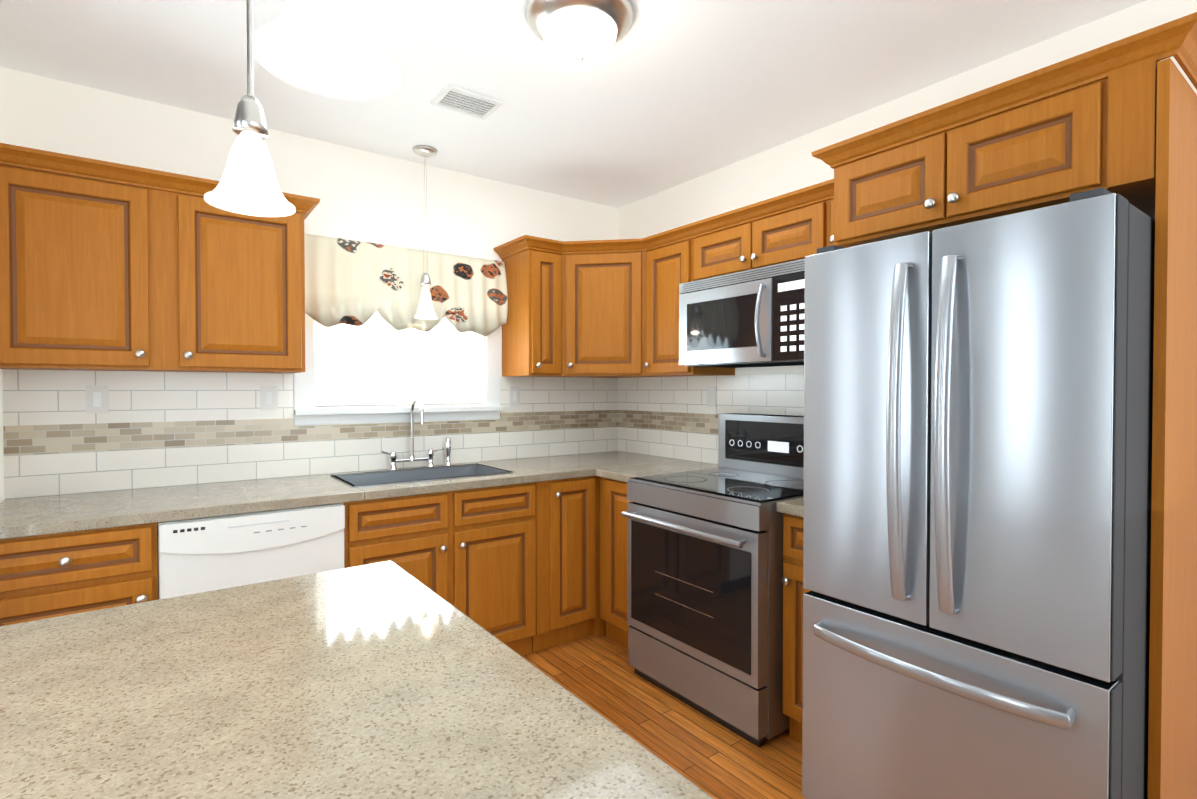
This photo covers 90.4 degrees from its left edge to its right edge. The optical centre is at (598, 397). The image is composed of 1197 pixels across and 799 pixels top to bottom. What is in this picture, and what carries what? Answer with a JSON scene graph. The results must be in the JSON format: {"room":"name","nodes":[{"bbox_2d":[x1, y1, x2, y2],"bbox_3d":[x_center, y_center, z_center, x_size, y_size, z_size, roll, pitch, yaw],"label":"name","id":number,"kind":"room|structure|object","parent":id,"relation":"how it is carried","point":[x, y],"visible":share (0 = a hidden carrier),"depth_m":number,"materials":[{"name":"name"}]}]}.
{"room":"kitchen","nodes":[
{"label":"kitchen","id":0,"kind":"room"},
{"bbox_2d":[0,67,617,565],"bbox_3d":[-1.126,0.009,3.216,3.320,2.560,0.150,-1,1,-36],"label":"wall","id":1,"kind":"structure","parent":0,"point":[368,197],"depth_m":2.95,"materials":[{"name":"white paint"}]},
{"bbox_2d":[0,143,319,372],"bbox_3d":[-1.742,-0.485,2.426,1.050,0.751,0.374,-1,1,-36],"label":"upper cabinet","id":2,"kind":"object","parent":1,"relation":"attached to","point":[107,266],"visible":1,"depth_m":2.24,"materials":[{"name":"brown wood"}]},
{"bbox_2d":[2,370,617,498],"bbox_3d":[-1.069,0.128,3.158,2.993,0.494,0.008,-1,1,-36],"label":"tile backsplash","id":3,"kind":"structure","parent":1,"relation":"attached to","point":[155,429],"depth_m":2.68,"materials":[{"name":"white tile"}]},
{"bbox_2d":[86,385,108,413],"bbox_3d":[-2.047,0.008,2.426,0.070,0.115,0.006,-1,1,-36],"label":"electrical outlet plate","id":4,"kind":"object","parent":3,"relation":"attached to","point":[96,399],"depth_m":2.42,"materials":[{"name":"white plastic"}]},
{"bbox_2d":[261,386,277,409],"bbox_3d":[-1.548,0.002,2.794,0.070,0.115,0.006,-1,1,-36],"label":"electrical outlet plate","id":5,"kind":"object","parent":3,"relation":"attached to","point":[269,394],"depth_m":2.79,"materials":[{"name":"white plastic"}]},
{"bbox_2d":[509,387,519,405],"bbox_3d":[-0.502,-0.008,3.565,0.070,0.115,0.006,-1,1,-36],"label":"electrical outlet plate","id":6,"kind":"object","parent":3,"relation":"attached to","point":[514,392],"depth_m":3.56,"materials":[{"name":"white plastic"}]},
{"bbox_2d":[294,313,502,424],"bbox_3d":[-1.055,-0.334,3.221,1.095,0.925,0.180,-1,1,-36],"label":"window","id":7,"kind":"structure","parent":1,"relation":"in","point":[307,411],"depth_m":3.13,"materials":[{"name":"white wood"}]},
{"bbox_2d":[315,312,479,405],"bbox_3d":[-1.061,-0.340,3.229,0.893,0.755,0.031,-1,1,-36],"label":"window pane","id":8,"kind":"object","parent":7,"relation":"attached to","point":[376,358],"visible":0.54,"depth_m":3.19,"materials":[{"name":"white glass"}]},
{"bbox_2d":[304,233,507,335],"bbox_3d":[-0.987,-0.568,3.139,1.106,0.445,0.079,-1,1,-36],"label":"window valance","id":9,"kind":"object","parent":7,"relation":"attached to","point":[354,283],"visible":0.9,"depth_m":3.08,"materials":[{"name":"fabric"}]},
{"bbox_2d":[497,236,560,376],"bbox_3d":[-0.387,-0.500,3.447,0.212,0.751,0.340,-1,1,-36],"label":"upper cabinet","id":10,"kind":"object","parent":1,"relation":"attached to","point":[531,334],"depth_m":3.32,"materials":[{"name":"brown wood"}]},
{"bbox_2d":[0,0,1145,208],"bbox_3d":[0.877,-1.293,0.481,3.320,0.120,6.900,-1,1,-36],"label":"ceiling","id":11,"kind":"structure","parent":0,"point":[660,96],"depth_m":2.29,"materials":[{"name":"white paint"}]},
{"bbox_2d":[204,0,295,216],"bbox_3d":[-0.613,-0.788,1.043,0.139,0.901,0.139,-1,1,-36],"label":"pendant light","id":12,"kind":"object","parent":11,"relation":"hanging from","point":[248,184],"visible":1,"depth_m":1.03,"materials":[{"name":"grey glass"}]},
{"bbox_2d":[252,0,405,99],"bbox_3d":[-0.267,-0.782,0.590,0.139,0.901,0.139,-1,1,-36],"label":"pendant light","id":13,"kind":"object","parent":11,"relation":"hanging from","point":[339,49],"visible":1,"depth_m":0.62,"materials":[{"name":"white glass"}]},
{"bbox_2d":[413,145,437,318],"bbox_3d":[-0.888,-0.838,3.051,0.122,0.858,0.122,-1,1,-36],"label":"light","id":14,"kind":"object","parent":11,"relation":"hanging from","point":[425,310],"visible":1,"depth_m":3.03,"materials":[{"name":"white glass"}]},
{"bbox_2d":[431,84,503,119],"bbox_3d":[-0.558,-1.254,2.530,0.250,0.010,0.190,-1,1,-36],"label":"ceiling vent","id":15,"kind":"object","parent":11,"relation":"in","point":[464,101],"visible":0.96,"depth_m":2.52,"materials":[{"name":"white metal"}]},
{"bbox_2d":[526,0,633,69],"bbox_3d":[-0.061,-1.161,1.941,0.351,0.180,0.351,-1,1,-36],"label":"ceiling light fixture","id":16,"kind":"object","parent":11,"relation":"attached to","point":[579,33],"visible":0.98,"depth_m":1.87,"materials":[{"name":"white glass"}]},
{"bbox_2d":[522,634,805,798],"bbox_3d":[0.877,1.387,0.519,3.320,0.120,6.900,-1,1,-36],"label":"floor","id":17,"kind":"structure","parent":0,"point":[712,758],"depth_m":2.33,"materials":[{"name":"brown wood"}]},
{"bbox_2d":[0,523,158,625],"bbox_3d":[-1.897,0.866,2.167,0.471,0.872,0.640,-1,1,-36],"label":"base cabinet","id":18,"kind":"object","parent":17,"relation":"on","point":[46,576],"depth_m":1.92,"materials":[{"name":"brown wood"}]},
{"bbox_2d":[0,451,673,538],"bbox_3d":[-0.879,0.398,2.904,2.993,0.038,0.649,-1,1,-36],"label":"countertop","id":19,"kind":"structure","parent":18,"relation":"on","point":[37,515],"depth_m":2.36,"materials":[{"name":"stone"}]},
{"bbox_2d":[381,398,451,469],"bbox_3d":[-0.926,0.188,3.111,0.390,0.374,0.188,-1,1,-36],"label":"faucet","id":20,"kind":"object","parent":19,"relation":"on","point":[394,460],"visible":0.94,"depth_m":3.14,"materials":[{"name":"silver metal"}]},
{"bbox_2d":[337,465,501,485],"bbox_3d":[-0.862,0.485,2.933,0.734,0.208,0.394,-1,1,-36],"label":"sink basin","id":21,"kind":"object","parent":19,"relation":"in","point":[388,477],"visible":0.08,"depth_m":3.10,"materials":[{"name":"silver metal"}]},
{"bbox_2d":[330,463,513,487],"bbox_3d":[-0.862,0.376,2.932,0.768,0.004,0.428,-1,1,-36],"label":"sink rim","id":22,"kind":"object","parent":19,"relation":"on","point":[353,485],"visible":0.88,"depth_m":2.89,"materials":[{"name":"silver metal"}]},
{"bbox_2d":[159,503,344,598],"bbox_3d":[-1.448,0.864,2.471,0.605,0.868,0.628,-1,1,-36],"label":"dishwasher","id":23,"kind":"object","parent":17,"relation":"on","point":[200,555],"visible":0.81,"depth_m":2.20,"materials":[{"name":"white plastic"}]},
{"bbox_2d":[343,481,547,655],"bbox_3d":[-0.839,0.855,2.946,0.931,0.872,0.640,-1,1,-36],"label":"base cabinet","id":24,"kind":"object","parent":17,"relation":"on","point":[515,568],"depth_m":2.75,"materials":[{"name":"brown wood"}]},
{"bbox_2d":[548,476,599,647],"bbox_3d":[-0.329,0.850,3.322,0.336,0.872,0.640,-1,1,-36],"label":"base cabinet","id":25,"kind":"object","parent":17,"relation":"on","point":[573,503],"depth_m":3.08,"materials":[{"name":"brown wood"}]},
{"bbox_2d":[600,619,605,635],"bbox_3d":[0.057,0.845,3.621,0.641,0.872,0.616,-1,1,-36],"label":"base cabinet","id":26,"kind":"object","parent":17,"relation":"on","point":[602,623],"depth_m":3.22,"materials":[{"name":"brown wood"}]},
{"bbox_2d":[600,477,631,646],"bbox_3d":[0.366,0.851,3.205,0.640,0.872,0.394,-1,1,-36],"label":"base cabinet","id":27,"kind":"object","parent":17,"relation":"on","point":[614,501],"depth_m":3.07,"materials":[{"name":"brown wood"}]},
{"bbox_2d":[592,459,717,481],"bbox_3d":[0.355,0.395,3.177,0.683,0.038,0.372,-1,1,-36],"label":"countertop","id":28,"kind":"structure","parent":27,"relation":"on","point":[616,471],"depth_m":3.15,"materials":[{"name":"stone"}]},
{"bbox_2d":[622,413,803,746],"bbox_3d":[0.635,0.693,2.678,0.811,1.203,0.762,-1,1,-36],"label":"range","id":29,"kind":"object","parent":17,"relation":"on","point":[705,595],"visible":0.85,"depth_m":2.43,"materials":[{"name":"silver metal"}]},
{"bbox_2d":[782,513,810,743],"bbox_3d":[1.020,0.864,2.319,0.640,0.872,0.268,-1,1,-36],"label":"base cabinet","id":30,"kind":"object","parent":17,"relation":"on","point":[792,580],"depth_m":2.19,"materials":[{"name":"brown wood"}]},
{"bbox_2d":[776,497,803,516],"bbox_3d":[1.009,0.407,2.305,0.665,0.038,0.268,-1,1,-36],"label":"countertop","id":31,"kind":"structure","parent":30,"relation":"on","point":[794,507],"depth_m":2.18,"materials":[{"name":"stone"}]},
{"bbox_2d":[802,187,1154,798],"bbox_3d":[1.177,0.424,1.787,0.935,1.766,0.754,-1,1,-36],"label":"fridge","id":32,"kind":"object","parent":17,"relation":"on","point":[978,410],"visible":0.98,"depth_m":1.45,"materials":[{"name":"grey metal"}]},
{"bbox_2d":[1148,58,1196,798],"bbox_3d":[1.562,0.264,1.576,0.637,2.093,0.022,-1,1,-36],"label":"end panel","id":33,"kind":"object","parent":17,"relation":"on","point":[1172,752],"visible":1,"depth_m":1.43,"materials":[{"name":"brown wood"}]},
{"bbox_3d":[-0.474,0.887,0.653,0.888,0.872,1.290,-1,1,-36],"label":"cabinet","id":34,"kind":"object","parent":17,"relation":"on","visible":0},
{"bbox_2d":[0,560,713,798],"bbox_3d":[-0.471,0.430,0.652,0.905,0.038,1.355,-1,1,-36],"label":"countertop","id":35,"kind":"structure","parent":34,"relation":"on","point":[390,679],"depth_m":0.79,"materials":[{"name":"stone"}]},
{"bbox_2d":[618,0,1196,463],"bbox_3d":[2.152,0.034,1.440,0.150,2.560,6.600,-1,1,-36],"label":"wall","id":36,"kind":"structure","parent":0,"point":[780,170],"depth_m":2.80,"materials":[{"name":"white paint"}]},
{"bbox_2d":[561,238,644,377],"bbox_3d":[0.063,-0.502,3.576,0.666,0.751,0.665,-1,1,-36],"label":"upper cabinet","id":37,"kind":"object","parent":36,"relation":"attached to","point":[603,281],"depth_m":3.33,"materials":[{"name":"brown wood"}]},
{"bbox_2d":[645,224,734,376],"bbox_3d":[0.497,-0.498,3.261,0.340,0.751,0.358,-1,1,-36],"label":"upper cabinet","id":38,"kind":"object","parent":36,"relation":"attached to","point":[667,252],"depth_m":3.17,"materials":[{"name":"brown wood"}]},
{"bbox_2d":[618,374,803,463],"bbox_3d":[0.746,0.127,3.213,0.008,0.494,2.040,-1,1,-36],"label":"tile backsplash","id":39,"kind":"structure","parent":36,"relation":"attached to","point":[669,417],"depth_m":3.49,"materials":[{"name":"white tile"}]},
{"bbox_2d":[707,386,715,406],"bbox_3d":[0.636,-0.005,3.348,0.004,0.115,0.070,-1,1,-36],"label":"electrical outlet plate","id":40,"kind":"object","parent":39,"relation":"attached to","point":[711,390],"depth_m":3.34,"materials":[{"name":"white plastic"}]},
{"bbox_2d":[689,207,744,281],"bbox_3d":[0.718,-0.725,2.959,0.340,0.289,0.382,-1,1,-36],"label":"upper cabinet","id":41,"kind":"object","parent":36,"relation":"attached to","point":[716,243],"depth_m":2.87,"materials":[{"name":"brown wood"}]},
{"bbox_2d":[745,183,820,270],"bbox_3d":[0.944,-0.720,2.652,0.340,0.289,0.381,-1,1,-36],"label":"upper cabinet","id":42,"kind":"object","parent":36,"relation":"attached to","point":[784,228],"depth_m":2.56,"materials":[{"name":"brown wood"}]},
{"bbox_2d":[679,259,804,367],"bbox_3d":[0.774,-0.360,2.765,0.485,0.410,0.758,-1,1,-36],"label":"microwave","id":43,"kind":"object","parent":42,"relation":"attached to","point":[750,318],"visible":0.71,"depth_m":2.63,"materials":[{"name":"silver metal"}]},
{"bbox_2d":[821,182,824,247],"bbox_3d":[1.117,-0.717,2.417,0.340,0.289,0.201,-1,1,-36],"label":"upper cabinet","id":44,"kind":"object","parent":36,"relation":"attached to","point":[822,183],"depth_m":2.41,"materials":[{"name":"brown wood"}]},
{"bbox_2d":[825,41,1156,247],"bbox_3d":[1.280,-0.689,1.944,0.640,0.331,0.744,-1,1,-36],"label":"upper cabinet","id":45,"kind":"object","parent":36,"relation":"attached to","point":[1057,134],"depth_m":1.63,"materials":[{"name":"brown wood"}]}
]}

